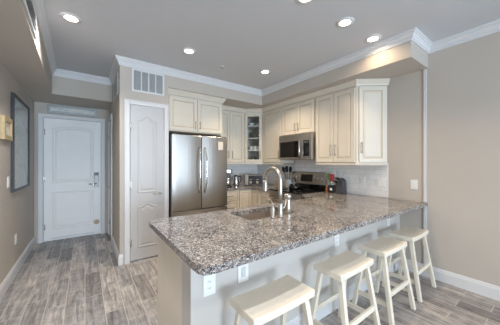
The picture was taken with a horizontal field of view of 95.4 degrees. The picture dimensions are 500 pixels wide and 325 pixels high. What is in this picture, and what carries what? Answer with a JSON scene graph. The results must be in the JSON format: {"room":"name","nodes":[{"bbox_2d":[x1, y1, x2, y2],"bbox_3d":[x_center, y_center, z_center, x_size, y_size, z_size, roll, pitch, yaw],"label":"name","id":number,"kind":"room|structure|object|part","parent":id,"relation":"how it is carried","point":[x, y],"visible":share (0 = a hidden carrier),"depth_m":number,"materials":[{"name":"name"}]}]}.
{"room":"kitchen","nodes":[
{"label":"kitchen","id":0,"kind":"room"},
{"bbox_2d":[0,61,33,284],"bbox_3d":[-0.402,-0.015,-0.724,0.100,2.810,11.300,0,0,-36],"label":"wall","id":1,"kind":"structure","parent":0,"point":[16,208],"depth_m":2.64,"materials":[{"name":"beige paint"}]},
{"bbox_2d":[0,115,12,140],"bbox_3d":[-2.621,-0.362,2.454,0.034,0.245,0.330,0,0,-36],"label":"framed picture","id":2,"kind":"object","parent":1,"relation":"attached to","point":[6,124],"visible":1,"depth_m":2.38},
{"bbox_2d":[6,122,8,135],"bbox_3d":[-2.628,-0.362,2.448,0.014,0.145,0.230,0,0,-36],"label":"print","id":3,"kind":"object","parent":2,"relation":"attached to","point":[7,123],"depth_m":2.48},
{"bbox_2d":[7,177,9,187],"bbox_3d":[-2.710,0.220,2.556,0.010,0.122,0.078,0,0,-36],"label":"wall switch","id":4,"kind":"object","parent":1,"relation":"attached to","point":[8,178],"visible":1,"depth_m":2.54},
{"bbox_2d":[0,236,35,301],"bbox_3d":[-0.355,1.320,-0.690,0.016,0.140,11.300,0,0,-36],"label":"baseboard","id":5,"kind":"structure","parent":1,"relation":"attached to","point":[9,278],"depth_m":2.77,"materials":[{"name":"white paint"}]},
{"bbox_2d":[11,92,29,192],"bbox_3d":[-3.040,-0.235,3.027,0.029,1.170,0.930,0,0,-36],"label":"framed picture","id":6,"kind":"object","parent":1,"relation":"attached to","point":[20,112],"visible":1,"depth_m":2.95,"materials":[{"name":"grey glass"}]},
{"bbox_2d":[15,98,27,188],"bbox_3d":[-3.046,-0.235,3.022,0.012,1.114,0.874,0,0,-36],"label":"print","id":7,"kind":"object","parent":6,"relation":"attached to","point":[21,109],"depth_m":3.04},
{"bbox_2d":[0,0,111,109],"bbox_3d":[0.076,-1.230,-0.377,1.080,0.380,11.300,0,0,-36],"label":"ceiling","id":8,"kind":"structure","parent":0,"point":[23,55],"depth_m":2.60,"materials":[{"name":"beige paint"}]},
{"bbox_2d":[23,0,36,38],"bbox_3d":[-1.677,-1.182,1.737,0.011,0.220,0.620,0,0,-38],"label":"ceiling vent","id":9,"kind":"object","parent":8,"relation":"in","point":[29,6],"visible":1,"depth_m":1.80,"materials":[{"name":"white paint"}]},
{"bbox_2d":[34,102,108,243],"bbox_3d":[-3.270,-0.015,4.238,1.280,2.810,0.100,0,0,-36],"label":"wall","id":10,"kind":"structure","parent":0,"point":[39,107],"depth_m":3.94,"materials":[{"name":"beige paint"}]},
{"bbox_2d":[38,113,104,243],"bbox_3d":[-3.264,0.270,4.219,0.967,2.240,0.116,0,0,-36],"label":"trim","id":11,"kind":"structure","parent":10,"relation":"attached to","point":[41,116],"depth_m":3.95,"materials":[{"name":"white paint"}]},
{"bbox_2d":[47,104,96,116],"bbox_3d":[-3.246,-0.947,4.179,0.720,0.150,0.021,0,0,-36],"label":"framed picture","id":12,"kind":"object","parent":10,"relation":"attached to","point":[59,109],"visible":1,"depth_m":4.16,"materials":[{"name":"grey metal"}]},
{"bbox_2d":[50,106,94,114],"bbox_3d":[-3.249,-0.947,4.184,0.648,0.078,0.008,0,0,-36],"label":"print","id":13,"kind":"object","parent":12,"relation":"attached to","point":[68,110],"depth_m":4.16},
{"bbox_2d":[44,118,100,241],"bbox_3d":[-3.246,0.300,4.190,0.831,2.163,0.115,0,0,-36],"label":"door","id":14,"kind":"structure","parent":10,"relation":"in","point":[72,148],"depth_m":4.19,"materials":[{"name":"white paint"}]},
{"bbox_3d":[-2.967,0.332,4.399,0.075,0.280,0.021,0,0,-36],"label":"lock plate","id":15,"kind":"part","parent":14,"relation":"part of","materials":[{"name":"silver metal"}]},
{"bbox_2d":[109,65,127,263],"bbox_3d":[-2.243,-0.015,3.827,0.100,2.810,1.770,0,0,-36],"label":"wall","id":16,"kind":"structure","parent":0,"point":[116,108],"depth_m":3.19,"materials":[{"name":"beige paint"}]},
{"bbox_2d":[108,121,110,235],"bbox_3d":[-2.568,0.305,4.182,0.099,2.150,0.516,0,0,-36],"label":"door","id":17,"kind":"structure","parent":16,"relation":"in","point":[110,121],"depth_m":4.17,"materials":[{"name":"white paint"}]},
{"bbox_2d":[108,113,111,236],"bbox_3d":[-2.533,0.273,4.203,0.108,2.235,0.670,0,0,-36],"label":"trim","id":18,"kind":"structure","parent":16,"relation":"attached to","point":[110,116],"depth_m":4.39,"materials":[{"name":"white paint"}]},
{"bbox_2d":[113,72,117,101],"bbox_3d":[-2.013,-1.120,3.413,0.011,0.300,0.550,0,0,-36],"label":"air vent","id":19,"kind":"object","parent":16,"relation":"in","point":[115,84],"visible":1,"depth_m":3.45,"materials":[{"name":"white paint"}]},
{"bbox_2d":[111,236,122,265],"bbox_3d":[-2.045,1.320,3.488,0.056,0.140,1.021,0,0,-36],"label":"baseboard","id":20,"kind":"structure","parent":16,"relation":"attached to","point":[119,258],"depth_m":3.25,"materials":[{"name":"white paint"}]},
{"bbox_2d":[33,0,499,95],"bbox_3d":[1.630,-1.370,0.286,3.785,0.100,10.550,0,0,-36],"label":"trim","id":21,"kind":"structure","parent":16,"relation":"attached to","point":[413,34],"depth_m":3.04,"materials":[{"name":"white paint"}]},
{"bbox_2d":[128,67,168,107],"bbox_3d":[-1.490,-0.015,3.342,0.550,2.810,0.100,0,0,-36],"label":"wall","id":22,"kind":"structure","parent":0,"point":[132,95],"depth_m":3.29,"materials":[{"name":"beige paint"}]},
{"bbox_2d":[130,105,162,260],"bbox_3d":[-1.477,0.287,3.275,0.446,2.170,0.103,0,0,-36],"label":"door","id":23,"kind":"structure","parent":22,"relation":"in","point":[146,123],"depth_m":3.26,"materials":[{"name":"white paint"}]},
{"bbox_2d":[124,99,168,263],"bbox_3d":[-1.500,0.260,3.312,0.590,2.260,0.116,0,0,-36],"label":"trim","id":24,"kind":"structure","parent":22,"relation":"attached to","point":[127,102],"depth_m":3.15,"materials":[{"name":"white paint"}]},
{"bbox_2d":[132,68,163,95],"bbox_3d":[-1.465,-1.156,3.290,0.440,0.322,0.011,0,0,-36],"label":"air vent","id":25,"kind":"object","parent":22,"relation":"in","point":[143,81],"visible":1,"depth_m":3.28,"materials":[{"name":"white painted metal"},{"name":"dark grey metal"}]},
{"bbox_2d":[169,78,389,112],"bbox_3d":[0.411,-1.102,4.034,3.207,0.080,1.548,0,0,8],"label":"trim","id":26,"kind":"structure","parent":22,"relation":"attached to","point":[378,81],"depth_m":3.71,"materials":[{"name":"beige paint"}]},
{"bbox_2d":[0,233,499,324],"bbox_3d":[1.290,1.440,0.503,4.280,0.100,11.500,0,0,-36],"label":"floor","id":27,"kind":"structure","parent":0,"point":[80,280],"depth_m":2.36,"materials":[{"name":"grey wood"}]},
{"bbox_2d":[158,236,181,324],"bbox_3d":[0.289,0.961,2.373,2.255,0.858,0.641,0,0,-36],"label":"base cabinet","id":28,"kind":"object","parent":27,"relation":"on","point":[169,262],"visible":0.13,"depth_m":1.66,"materials":[{"name":"beige paint"}]},
{"bbox_2d":[149,191,427,274],"bbox_3d":[0.559,0.510,2.474,2.949,0.040,1.399,0,0,-36],"label":"countertop","id":29,"kind":"structure","parent":28,"relation":"on","point":[209,243],"depth_m":1.72,"materials":[{"name":"stone"}]},
{"bbox_2d":[237,210,284,219],"bbox_3d":[0.126,0.629,2.237,0.622,0.197,0.417,0,0,-36],"label":"sink","id":30,"kind":"object","parent":29,"relation":"in","point":[264,214],"visible":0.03,"depth_m":2.44,"materials":[{"name":"metal"}]},
{"bbox_2d":[266,200,274,217],"bbox_3d":[0.182,0.412,2.041,0.044,0.154,0.111,0,0,-36],"label":"soap dispenser","id":31,"kind":"object","parent":29,"relation":"on","point":[272,206],"visible":1,"depth_m":2.00,"materials":[{"name":"silver metal"}]},
{"bbox_2d":[263,166,286,217],"bbox_3d":[0.233,0.262,2.150,0.112,0.454,0.267,0,0,-36],"label":"faucet","id":32,"kind":"object","parent":29,"relation":"on","point":[280,204],"visible":1,"depth_m":2.04,"materials":[{"name":"silver metal"}]},
{"bbox_3d":[0.212,0.202,2.136,0.039,0.334,0.249,0,0,-36],"label":"spout","id":33,"kind":"part","parent":32,"relation":"part of","materials":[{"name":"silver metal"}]},
{"bbox_2d":[284,194,291,213],"bbox_3d":[0.366,0.398,2.204,0.072,0.184,0.071,0,0,-36],"label":"soap bottle","id":34,"kind":"object","parent":29,"relation":"on","point":[287,210],"visible":0.94,"depth_m":2.17,"materials":[{"name":"silver metal"}]},
{"bbox_2d":[328,185,334,192],"bbox_3d":[1.331,0.429,3.700,0.104,0.120,0.106,0,0,34],"label":"utensil holder","id":35,"kind":"object","parent":29,"relation":"on","point":[331,189],"visible":0.95,"depth_m":3.65,"materials":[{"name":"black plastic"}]},
{"bbox_2d":[333,177,346,193],"bbox_3d":[1.423,0.362,3.612,0.100,0.253,0.189,0,0,-30],"label":"knife block","id":36,"kind":"object","parent":29,"relation":"on","point":[340,187],"visible":1,"depth_m":3.55,"materials":[{"name":"grey wood"}]},
{"bbox_2d":[169,133,226,217],"bbox_3d":[-1.018,0.473,3.994,0.950,1.833,0.997,0,0,-36],"label":"refrigerator","id":37,"kind":"object","parent":27,"relation":"on","point":[197,168],"visible":0.67,"depth_m":3.59,"materials":[{"name":"silver metal"}]},
{"bbox_3d":[-0.987,0.155,3.544,0.472,1.160,0.082,0,0,-36],"label":"door","id":38,"kind":"part","parent":37,"relation":"part of","materials":[{"name":"silver metal"}]},
{"bbox_3d":[-0.794,1.032,3.685,0.950,0.565,0.082,0,0,-36],"label":"freezer drawer","id":39,"kind":"part","parent":37,"relation":"part of","materials":[{"name":"silver metal"}]},
{"bbox_3d":[-0.789,0.120,3.593,0.028,0.731,0.080,0,0,-24],"label":"handle","id":40,"kind":"part","parent":37,"relation":"part of","materials":[{"name":"metal"}]},
{"bbox_3d":[-0.708,0.120,3.651,0.080,0.731,0.028,0,0,42],"label":"handle","id":41,"kind":"part","parent":37,"relation":"part of","materials":[{"name":"metal"}]},
{"bbox_3d":[-0.600,0.155,3.825,0.472,1.160,0.082,0,0,-36],"label":"door","id":42,"kind":"part","parent":37,"relation":"part of","materials":[{"name":"silver metal"}]},
{"bbox_2d":[218,142,222,149],"bbox_3d":[-0.497,-0.280,3.834,0.095,0.140,0.001,0,0,-36],"label":"notice sheet","id":43,"kind":"object","parent":37,"relation":"attached to","point":[220,144],"visible":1,"depth_m":3.83,"materials":[{"name":"paper"}]},
{"bbox_2d":[226,190,238,208],"bbox_3d":[-0.546,0.961,4.578,0.423,0.858,0.646,0,0,-36],"label":"base cabinet","id":44,"kind":"object","parent":27,"relation":"on","point":[232,195],"visible":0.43,"depth_m":4.38,"materials":[{"name":"beige paint"}]},
{"bbox_3d":[-0.383,0.870,4.353,0.395,0.250,0.020,0,0,-36],"label":"drawer","id":45,"kind":"part","parent":44,"relation":"part of","materials":[{"name":"beige paint"}]},
{"bbox_3d":[-0.383,0.645,4.353,0.395,0.180,0.020,0,0,-36],"label":"drawer","id":46,"kind":"part","parent":44,"relation":"part of","materials":[{"name":"beige paint"}]},
{"bbox_2d":[239,189,259,207],"bbox_3d":[0.068,0.961,4.880,0.918,0.858,0.893,0,0,-36],"label":"base cabinet","id":47,"kind":"object","parent":27,"relation":"on","point":[247,197],"visible":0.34,"depth_m":4.54,"materials":[{"name":"beige paint"}]},
{"bbox_3d":[-0.095,0.910,4.562,0.275,0.720,0.020,0,0,-36],"label":"door","id":48,"kind":"part","parent":47,"relation":"part of","materials":[{"name":"beige paint"}]},
{"bbox_3d":[0.111,0.910,4.531,0.020,0.720,0.270,0,0,-36],"label":"door","id":49,"kind":"part","parent":47,"relation":"part of","materials":[{"name":"beige paint"}]},
{"bbox_2d":[227,183,284,190],"bbox_3d":[-0.013,0.510,4.627,1.348,0.040,1.210,0,0,-36],"label":"countertop","id":50,"kind":"structure","parent":47,"relation":"on","point":[241,186],"depth_m":4.51,"materials":[{"name":"stone"}]},
{"bbox_2d":[227,169,231,186],"bbox_3d":[-0.463,0.309,4.591,0.160,0.360,0.242,0,0,-19],"label":"coffee maker","id":51,"kind":"object","parent":50,"relation":"on","point":[229,171],"visible":0.5,"depth_m":4.50,"materials":[{"name":"silver plastic"}]},
{"bbox_2d":[231,175,241,185],"bbox_3d":[-0.288,0.373,4.848,0.172,0.232,0.166,0,0,24],"label":"electric kettle","id":52,"kind":"object","parent":50,"relation":"on","point":[236,182],"visible":1,"depth_m":4.80,"materials":[{"name":"metal"}]},
{"bbox_2d":[245,174,261,185],"bbox_3d":[0.074,0.373,4.895,0.360,0.232,0.285,0,0,0],"label":"toaster","id":53,"kind":"object","parent":50,"relation":"on","point":[250,179],"visible":1,"depth_m":4.77,"materials":[{"name":"silver metal"}]},
{"bbox_3d":[0.109,0.366,4.776,0.288,0.195,0.003,0,0,0],"label":"panel","id":54,"kind":"part","parent":53,"relation":"part of","materials":[{"name":"black plastic"}]},
{"bbox_2d":[285,179,290,186],"bbox_3d":[0.759,0.414,4.525,0.132,0.150,0.131,0,0,-36],"label":"utensil crock","id":55,"kind":"object","parent":50,"relation":"on","point":[287,182],"visible":0.72,"depth_m":4.47,"materials":[{"name":"white ceramic"}]},
{"bbox_2d":[260,190,268,204],"bbox_3d":[0.518,0.961,4.459,0.666,0.858,0.313,0,0,-36],"label":"base cabinet","id":56,"kind":"object","parent":27,"relation":"on","point":[264,196],"visible":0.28,"depth_m":4.31,"materials":[{"name":"beige paint"}]},
{"bbox_2d":[230,275,314,324],"bbox_3d":[0.139,1.080,1.342,0.480,0.619,0.377,0,0,-36],"label":"bar stool","id":57,"kind":"object","parent":27,"relation":"on","point":[261,305],"visible":1,"depth_m":1.30,"materials":[{"name":"beige paint"}]},
{"bbox_3d":[-0.098,1.105,1.328,0.142,0.571,0.045,0,0,28],"label":"leg","id":58,"kind":"part","parent":57,"relation":"part of","materials":[{"name":"beige paint"}]},
{"bbox_3d":[0.226,1.105,1.562,0.045,0.571,0.142,0,0,-10],"label":"leg","id":59,"kind":"part","parent":57,"relation":"part of","materials":[{"name":"beige paint"}]},
{"bbox_3d":[0.376,1.105,1.356,0.142,0.571,0.045,0,0,28],"label":"leg","id":60,"kind":"part","parent":57,"relation":"part of","materials":[{"name":"beige paint"}]},
{"bbox_2d":[268,171,326,203],"bbox_3d":[0.810,0.782,3.999,0.730,1.215,0.762,0,0,-36],"label":"range","id":61,"kind":"object","parent":27,"relation":"on","point":[317,181],"visible":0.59,"depth_m":4.00,"materials":[{"name":"silver metal"}]},
{"bbox_3d":[0.577,0.885,3.829,0.029,0.590,0.750,0,0,-36],"label":"oven door","id":62,"kind":"part","parent":61,"relation":"part of","materials":[{"name":"silver metal"}]},
{"bbox_3d":[0.577,0.542,3.829,0.029,0.075,0.750,0,0,-36],"label":"trim","id":63,"kind":"part","parent":61,"relation":"part of","materials":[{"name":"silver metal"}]},
{"bbox_2d":[289,178,299,189],"bbox_3d":[0.788,0.372,4.052,0.195,0.209,0.195,0,0,-14],"label":"kettle","id":64,"kind":"object","parent":61,"relation":"on","point":[293,186],"visible":1,"depth_m":3.98,"materials":[{"name":"black metal"}]},
{"bbox_2d":[269,187,324,194],"bbox_3d":[0.805,0.487,3.995,0.593,0.018,0.762,0,0,-36],"label":"cooktop","id":65,"kind":"object","parent":61,"relation":"in","point":[302,190],"depth_m":3.89,"materials":[{"name":"glass"}]},
{"bbox_2d":[311,250,380,324],"bbox_3d":[0.736,1.080,1.779,0.480,0.619,0.377,0,0,-37],"label":"bar stool","id":66,"kind":"object","parent":27,"relation":"on","point":[340,267],"visible":1,"depth_m":1.74,"materials":[{"name":"beige paint"}]},
{"bbox_3d":[0.499,1.105,1.762,0.142,0.571,0.045,0,0,27],"label":"leg","id":67,"kind":"part","parent":66,"relation":"part of","materials":[{"name":"beige paint"}]},
{"bbox_3d":[0.821,1.105,2.000,0.045,0.571,0.142,0,0,-10],"label":"leg","id":68,"kind":"part","parent":66,"relation":"part of","materials":[{"name":"beige paint"}]},
{"bbox_3d":[0.736,0.795,1.779,0.464,0.049,0.236,0,0,-37],"label":"seat","id":69,"kind":"part","parent":66,"relation":"part of","materials":[{"name":"beige paint"}]},
{"bbox_3d":[0.651,1.105,1.557,0.045,0.571,0.142,0,0,-10],"label":"leg","id":70,"kind":"part","parent":66,"relation":"part of","materials":[{"name":"beige paint"}]},
{"bbox_3d":[0.973,1.105,1.795,0.142,0.571,0.045,0,0,27],"label":"leg","id":71,"kind":"part","parent":66,"relation":"part of","materials":[{"name":"beige paint"}]},
{"bbox_2d":[352,236,415,324],"bbox_3d":[1.272,1.080,2.172,0.480,0.619,0.377,0,0,-35],"label":"bar stool","id":72,"kind":"object","parent":27,"relation":"on","point":[383,246],"visible":0.98,"depth_m":2.14,"materials":[{"name":"beige paint"}]},
{"bbox_3d":[1.035,1.105,2.160,0.142,0.571,0.045,0,0,28],"label":"leg","id":73,"kind":"part","parent":72,"relation":"part of","materials":[{"name":"beige paint"}]},
{"bbox_3d":[1.361,1.105,2.392,0.045,0.571,0.142,0,0,-9],"label":"leg","id":74,"kind":"part","parent":72,"relation":"part of","materials":[{"name":"beige paint"}]},
{"bbox_3d":[1.272,0.795,2.172,0.464,0.049,0.236,0,0,-35],"label":"seat","id":75,"kind":"part","parent":72,"relation":"part of","materials":[{"name":"beige paint"}]},
{"bbox_3d":[1.183,1.105,1.952,0.045,0.571,0.142,0,0,-9],"label":"leg","id":76,"kind":"part","parent":72,"relation":"part of","materials":[{"name":"beige paint"}]},
{"bbox_3d":[1.509,1.105,2.184,0.142,0.571,0.045,0,0,28],"label":"leg","id":77,"kind":"part","parent":72,"relation":"part of","materials":[{"name":"beige paint"}]},
{"bbox_2d":[381,226,435,301],"bbox_3d":[1.778,1.080,2.549,0.480,0.619,0.377,0,0,-37],"label":"bar stool","id":78,"kind":"object","parent":27,"relation":"on","point":[406,233],"visible":0.85,"depth_m":2.50,"materials":[{"name":"beige paint"}]},
{"bbox_3d":[1.541,1.105,2.532,0.142,0.571,0.045,0,0,27],"label":"leg","id":79,"kind":"part","parent":78,"relation":"part of","materials":[{"name":"beige paint"}]},
{"bbox_3d":[1.863,1.105,2.770,0.045,0.571,0.142,0,0,-10],"label":"leg","id":80,"kind":"part","parent":78,"relation":"part of","materials":[{"name":"beige paint"}]},
{"bbox_3d":[1.778,0.795,2.549,0.464,0.049,0.236,0,0,-37],"label":"seat","id":81,"kind":"part","parent":78,"relation":"part of","materials":[{"name":"beige paint"}]},
{"bbox_3d":[1.693,1.105,2.327,0.045,0.571,0.142,0,0,-10],"label":"leg","id":82,"kind":"part","parent":78,"relation":"part of","materials":[{"name":"beige paint"}]},
{"bbox_3d":[2.014,1.105,2.565,0.142,0.571,0.045,0,0,27],"label":"leg","id":83,"kind":"part","parent":78,"relation":"part of","materials":[{"name":"beige paint"}]},
{"bbox_2d":[43,0,499,89],"bbox_3d":[1.290,-1.470,0.503,4.280,0.100,11.500,0,0,-36],"label":"ceiling","id":84,"kind":"structure","parent":0,"point":[288,39],"depth_m":2.45,"materials":[{"name":"paint"}]},
{"bbox_2d":[60,12,81,23],"bbox_3d":[-1.756,-1.415,2.235,0.176,0.010,0.176,0,0,-36],"label":"recessed light","id":85,"kind":"object","parent":84,"relation":"in","point":[69,17],"visible":1,"depth_m":2.22,"materials":[{"name":"white paint"}]},
{"bbox_2d":[182,47,195,53],"bbox_3d":[-0.777,-1.415,2.895,0.176,0.010,0.176,0,0,-36],"label":"recessed light","id":86,"kind":"object","parent":84,"relation":"in","point":[186,50],"visible":1,"depth_m":2.87,"materials":[{"name":"white paint"}]},
{"bbox_2d":[260,69,270,73],"bbox_3d":[0.238,-1.415,3.557,0.176,0.010,0.176,0,0,-36],"label":"recessed light","id":87,"kind":"object","parent":84,"relation":"in","point":[265,71],"visible":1,"depth_m":3.54,"materials":[{"name":"white paint"}]},
{"bbox_2d":[296,0,312,3],"bbox_3d":[0.476,-1.415,1.950,0.176,0.010,0.176,0,0,-36],"label":"recessed light","id":88,"kind":"object","parent":84,"relation":"in","point":[297,1],"visible":1,"depth_m":2.00,"materials":[{"name":"white paint"}]},
{"bbox_2d":[336,17,354,27],"bbox_3d":[0.962,-1.415,2.303,0.176,0.010,0.176,0,0,-36],"label":"recessed light","id":89,"kind":"object","parent":84,"relation":"in","point":[343,22],"visible":1,"depth_m":2.29,"materials":[{"name":"white paint"}]},
{"bbox_2d":[364,34,381,42],"bbox_3d":[1.407,-1.415,2.607,0.176,0.010,0.176,0,0,-36],"label":"recessed light","id":90,"kind":"object","parent":84,"relation":"in","point":[372,38],"visible":1,"depth_m":2.59,"materials":[{"name":"white paint"}]},
{"bbox_2d":[182,215,399,324],"bbox_3d":[0.775,0.961,2.236,2.880,0.858,0.150,0,0,-36],"label":"wall","id":91,"kind":"structure","parent":0,"point":[214,309],"depth_m":1.72,"materials":[{"name":"grey paint"}]},
{"bbox_2d":[203,274,215,296],"bbox_3d":[-0.247,0.750,1.394,0.082,0.128,0.011,0,0,-36],"label":"wall outlet","id":92,"kind":"object","parent":91,"relation":"attached to","point":[209,281],"visible":0.91,"depth_m":1.39,"materials":[{"name":"plastic"}]},
{"bbox_2d":[238,263,247,282],"bbox_3d":[-0.045,0.740,1.541,0.085,0.135,0.010,0,0,-36],"label":"wall switch","id":93,"kind":"object","parent":91,"relation":"attached to","point":[243,269],"visible":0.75,"depth_m":1.54,"materials":[{"name":"plastic"}]},
{"bbox_2d":[334,234,338,246],"bbox_3d":[0.831,0.740,2.176,0.078,0.122,0.011,0,0,-36],"label":"wall outlet","id":94,"kind":"object","parent":91,"relation":"attached to","point":[336,237],"visible":0.82,"depth_m":2.17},
{"bbox_2d":[286,260,399,324],"bbox_3d":[0.817,1.320,2.163,2.861,0.140,0.016,0,0,-36],"label":"baseboard","id":95,"kind":"structure","parent":91,"relation":"attached to","point":[329,308],"depth_m":2.14,"materials":[{"name":"white paint"}]},
{"bbox_2d":[169,41,427,112],"bbox_3d":[0.221,-1.282,3.452,2.350,0.275,3.390,0,0,-36],"label":"soffit","id":96,"kind":"structure","parent":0,"point":[405,58],"depth_m":3.23,"materials":[{"name":"beige paint"}]},
{"bbox_2d":[257,31,499,286],"bbox_3d":[3.255,-0.015,1.347,0.108,2.810,10.360,0,0,-36],"label":"wall","id":97,"kind":"structure","parent":0,"point":[463,79],"depth_m":2.61,"materials":[{"name":"beige paint"}]},
{"bbox_2d":[244,113,262,162],"bbox_3d":[0.110,-0.525,5.077,0.604,1.070,0.611,0,0,-36],"label":"upper cabinet","id":98,"kind":"object","parent":97,"relation":"attached to","point":[252,134],"visible":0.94,"depth_m":4.89,"materials":[{"name":"beige paint"}]},
{"bbox_2d":[248,126,258,129],"bbox_3d":[0.109,-0.780,5.083,0.557,0.016,0.557,0,0,-36],"label":"shelf","id":99,"kind":"object","parent":98,"relation":"attached to","point":[249,127],"depth_m":5.09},
{"bbox_2d":[248,138,258,140],"bbox_3d":[0.109,-0.520,5.083,0.557,0.016,0.557,0,0,-36],"label":"shelf","id":100,"kind":"object","parent":98,"relation":"attached to","point":[249,139],"depth_m":5.07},
{"bbox_2d":[262,107,293,162],"bbox_3d":[0.551,-0.525,4.661,0.377,1.070,0.593,0,0,-36],"label":"upper cabinet","id":101,"kind":"object","parent":97,"relation":"attached to","point":[272,119],"visible":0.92,"depth_m":4.57,"materials":[{"name":"beige paint"}]},
{"bbox_3d":[0.435,-0.522,4.577,0.020,1.035,0.565,0,0,-36],"label":"door","id":102,"kind":"part","parent":101,"relation":"part of","materials":[{"name":"beige paint"}]},
{"bbox_2d":[282,98,315,135],"bbox_3d":[0.952,-0.777,4.109,0.377,0.565,0.763,0,0,-36],"label":"upper cabinet","id":103,"kind":"object","parent":97,"relation":"attached to","point":[300,117],"visible":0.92,"depth_m":3.97,"materials":[{"name":"beige paint"}]},
{"bbox_3d":[0.727,-0.775,4.175,0.020,0.530,0.364,0,0,-36],"label":"door","id":104,"kind":"part","parent":103,"relation":"part of","materials":[{"name":"beige paint"}]},
{"bbox_2d":[279,132,315,159],"bbox_3d":[0.911,-0.269,4.079,0.477,0.444,0.758,0,0,-36],"label":"microwave","id":105,"kind":"object","parent":103,"relation":"attached to","point":[302,146],"visible":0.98,"depth_m":3.89,"materials":[{"name":"silver metal"}]},
{"bbox_3d":[0.717,-0.227,4.058,0.024,0.349,0.565,0,0,-36],"label":"door","id":106,"kind":"part","parent":105,"relation":"part of","materials":[{"name":"silver metal"}]},
{"bbox_3d":[0.775,-0.449,3.981,0.022,0.085,0.758,0,0,-36],"label":"vent panel","id":107,"kind":"part","parent":105,"relation":"part of","materials":[{"name":"silver metal"}]},
{"bbox_3d":[0.831,-0.225,3.832,0.028,0.305,0.063,0,0,29],"label":"handle","id":108,"kind":"part","parent":105,"relation":"part of","materials":[{"name":"metal"}]},
{"bbox_3d":[0.941,-0.227,3.750,0.024,0.349,0.189,0,0,-36],"label":"control panel","id":109,"kind":"part","parent":105,"relation":"part of","materials":[{"name":"silver metal"}]},
{"bbox_3d":[0.945,-0.775,3.874,0.020,0.530,0.364,0,0,-36],"label":"door","id":110,"kind":"part","parent":103,"relation":"part of","materials":[{"name":"beige paint"}]},
{"bbox_2d":[316,86,355,162],"bbox_3d":[1.381,-0.525,3.517,0.377,1.070,0.688,0,0,-36],"label":"upper cabinet","id":111,"kind":"object","parent":97,"relation":"attached to","point":[336,111],"visible":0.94,"depth_m":3.38,"materials":[{"name":"beige paint"}]},
{"bbox_3d":[1.167,-0.522,3.568,0.020,1.035,0.327,0,0,-36],"label":"door","id":112,"kind":"part","parent":111,"relation":"part of","materials":[{"name":"beige paint"}]},
{"bbox_3d":[1.363,-0.522,3.298,0.020,1.035,0.327,0,0,-36],"label":"door","id":113,"kind":"part","parent":111,"relation":"part of","materials":[{"name":"beige paint"}]},
{"bbox_2d":[316,163,387,164],"bbox_3d":[1.421,0.025,3.333,1.013,0.027,0.241,0,0,36],"label":"trim","id":114,"kind":"structure","parent":111,"relation":"attached to","point":[316,163],"depth_m":3.20,"materials":[{"name":"beige paint"}]},
{"bbox_2d":[360,177,364,184],"bbox_3d":[1.686,0.275,3.409,0.011,0.122,0.078,0,0,-36],"label":"wall outlet","id":115,"kind":"object","parent":97,"relation":"attached to","point":[362,179],"visible":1,"depth_m":3.40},
{"bbox_2d":[356,86,386,162],"bbox_3d":[1.684,-0.525,3.147,0.321,1.070,0.262,0,0,-36],"label":"upper cabinet","id":116,"kind":"object","parent":97,"relation":"attached to","point":[371,101],"visible":0.98,"depth_m":3.13,"materials":[{"name":"beige paint"}]},
{"bbox_2d":[376,178,385,186],"bbox_3d":[1.839,0.280,3.198,0.010,0.122,0.124,0,0,-36],"label":"wall switch","id":117,"kind":"object","parent":97,"relation":"attached to","point":[380,182],"visible":1,"depth_m":3.19,"materials":[{"name":"plastic"}]},
{"bbox_2d":[410,180,417,189],"bbox_3d":[2.077,0.280,2.883,0.010,0.122,0.078,0,0,-36],"label":"wall switch","id":118,"kind":"object","parent":97,"relation":"attached to","point":[413,183],"visible":1,"depth_m":2.88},
{"bbox_2d":[424,69,426,263],"bbox_3d":[2.145,0.052,2.788,0.014,2.393,0.027,0,0,-36],"label":"trim","id":119,"kind":"structure","parent":97,"relation":"attached to","point":[425,70],"depth_m":2.78,"materials":[{"name":"white paint"}]},
{"bbox_2d":[406,259,499,300],"bbox_3d":[4.116,1.320,0.068,0.016,0.140,7.278,0,0,-36],"label":"baseboard","id":120,"kind":"structure","parent":97,"relation":"attached to","point":[473,285],"depth_m":2.49,"materials":[{"name":"white paint"}]},
{"bbox_3d":[-0.787,-0.015,4.876,2.510,2.810,0.100,0,0,-36],"label":"wall","id":121,"kind":"structure","parent":0,"visible":0},
{"bbox_2d":[169,94,221,136],"bbox_3d":[-1.092,-0.777,4.089,0.966,0.565,0.816,0,0,-36],"label":"upper cabinet","id":122,"kind":"object","parent":121,"relation":"attached to","point":[187,116],"visible":0.84,"depth_m":3.77,"materials":[{"name":"beige paint"}]},
{"bbox_3d":[-1.068,-0.775,3.659,0.461,0.530,0.020,0,0,-36],"label":"door","id":123,"kind":"part","parent":122,"relation":"part of","materials":[{"name":"beige paint"}]},
{"bbox_3d":[-0.690,-0.775,3.933,0.461,0.530,0.020,0,0,-36],"label":"door","id":124,"kind":"part","parent":122,"relation":"part of","materials":[{"name":"beige paint"}]},
{"bbox_2d":[227,164,256,183],"bbox_3d":[-0.367,0.239,5.114,1.350,0.498,0.008,0,0,-36],"label":"wall","id":125,"kind":"structure","parent":121,"relation":"attached to","point":[241,170],"depth_m":5.25,"materials":[{"name":"white tile"}]},
{"bbox_2d":[215,110,243,162],"bbox_3d":[-0.500,-0.525,4.779,0.738,1.070,0.377,0,0,-36],"label":"upper cabinet","id":126,"kind":"object","parent":125,"relation":"attached to","point":[232,122],"visible":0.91,"depth_m":4.72,"materials":[{"name":"beige paint"}]},
{"bbox_3d":[-0.561,-0.522,4.558,0.352,1.035,0.020,0,0,-36],"label":"door","id":127,"kind":"part","parent":126,"relation":"part of","materials":[{"name":"beige paint"}]},
{"bbox_3d":[-0.271,-0.522,4.768,0.352,1.035,0.020,0,0,-36],"label":"door","id":128,"kind":"part","parent":126,"relation":"part of","materials":[{"name":"beige paint"}]},
{"bbox_2d":[227,163,282,163],"bbox_3d":[-0.031,0.025,4.646,1.372,0.027,0.511,0,0,5],"label":"trim","id":129,"kind":"structure","parent":126,"relation":"attached to","point":[227,163],"depth_m":4.76,"materials":[{"name":"beige paint"}]}
]}

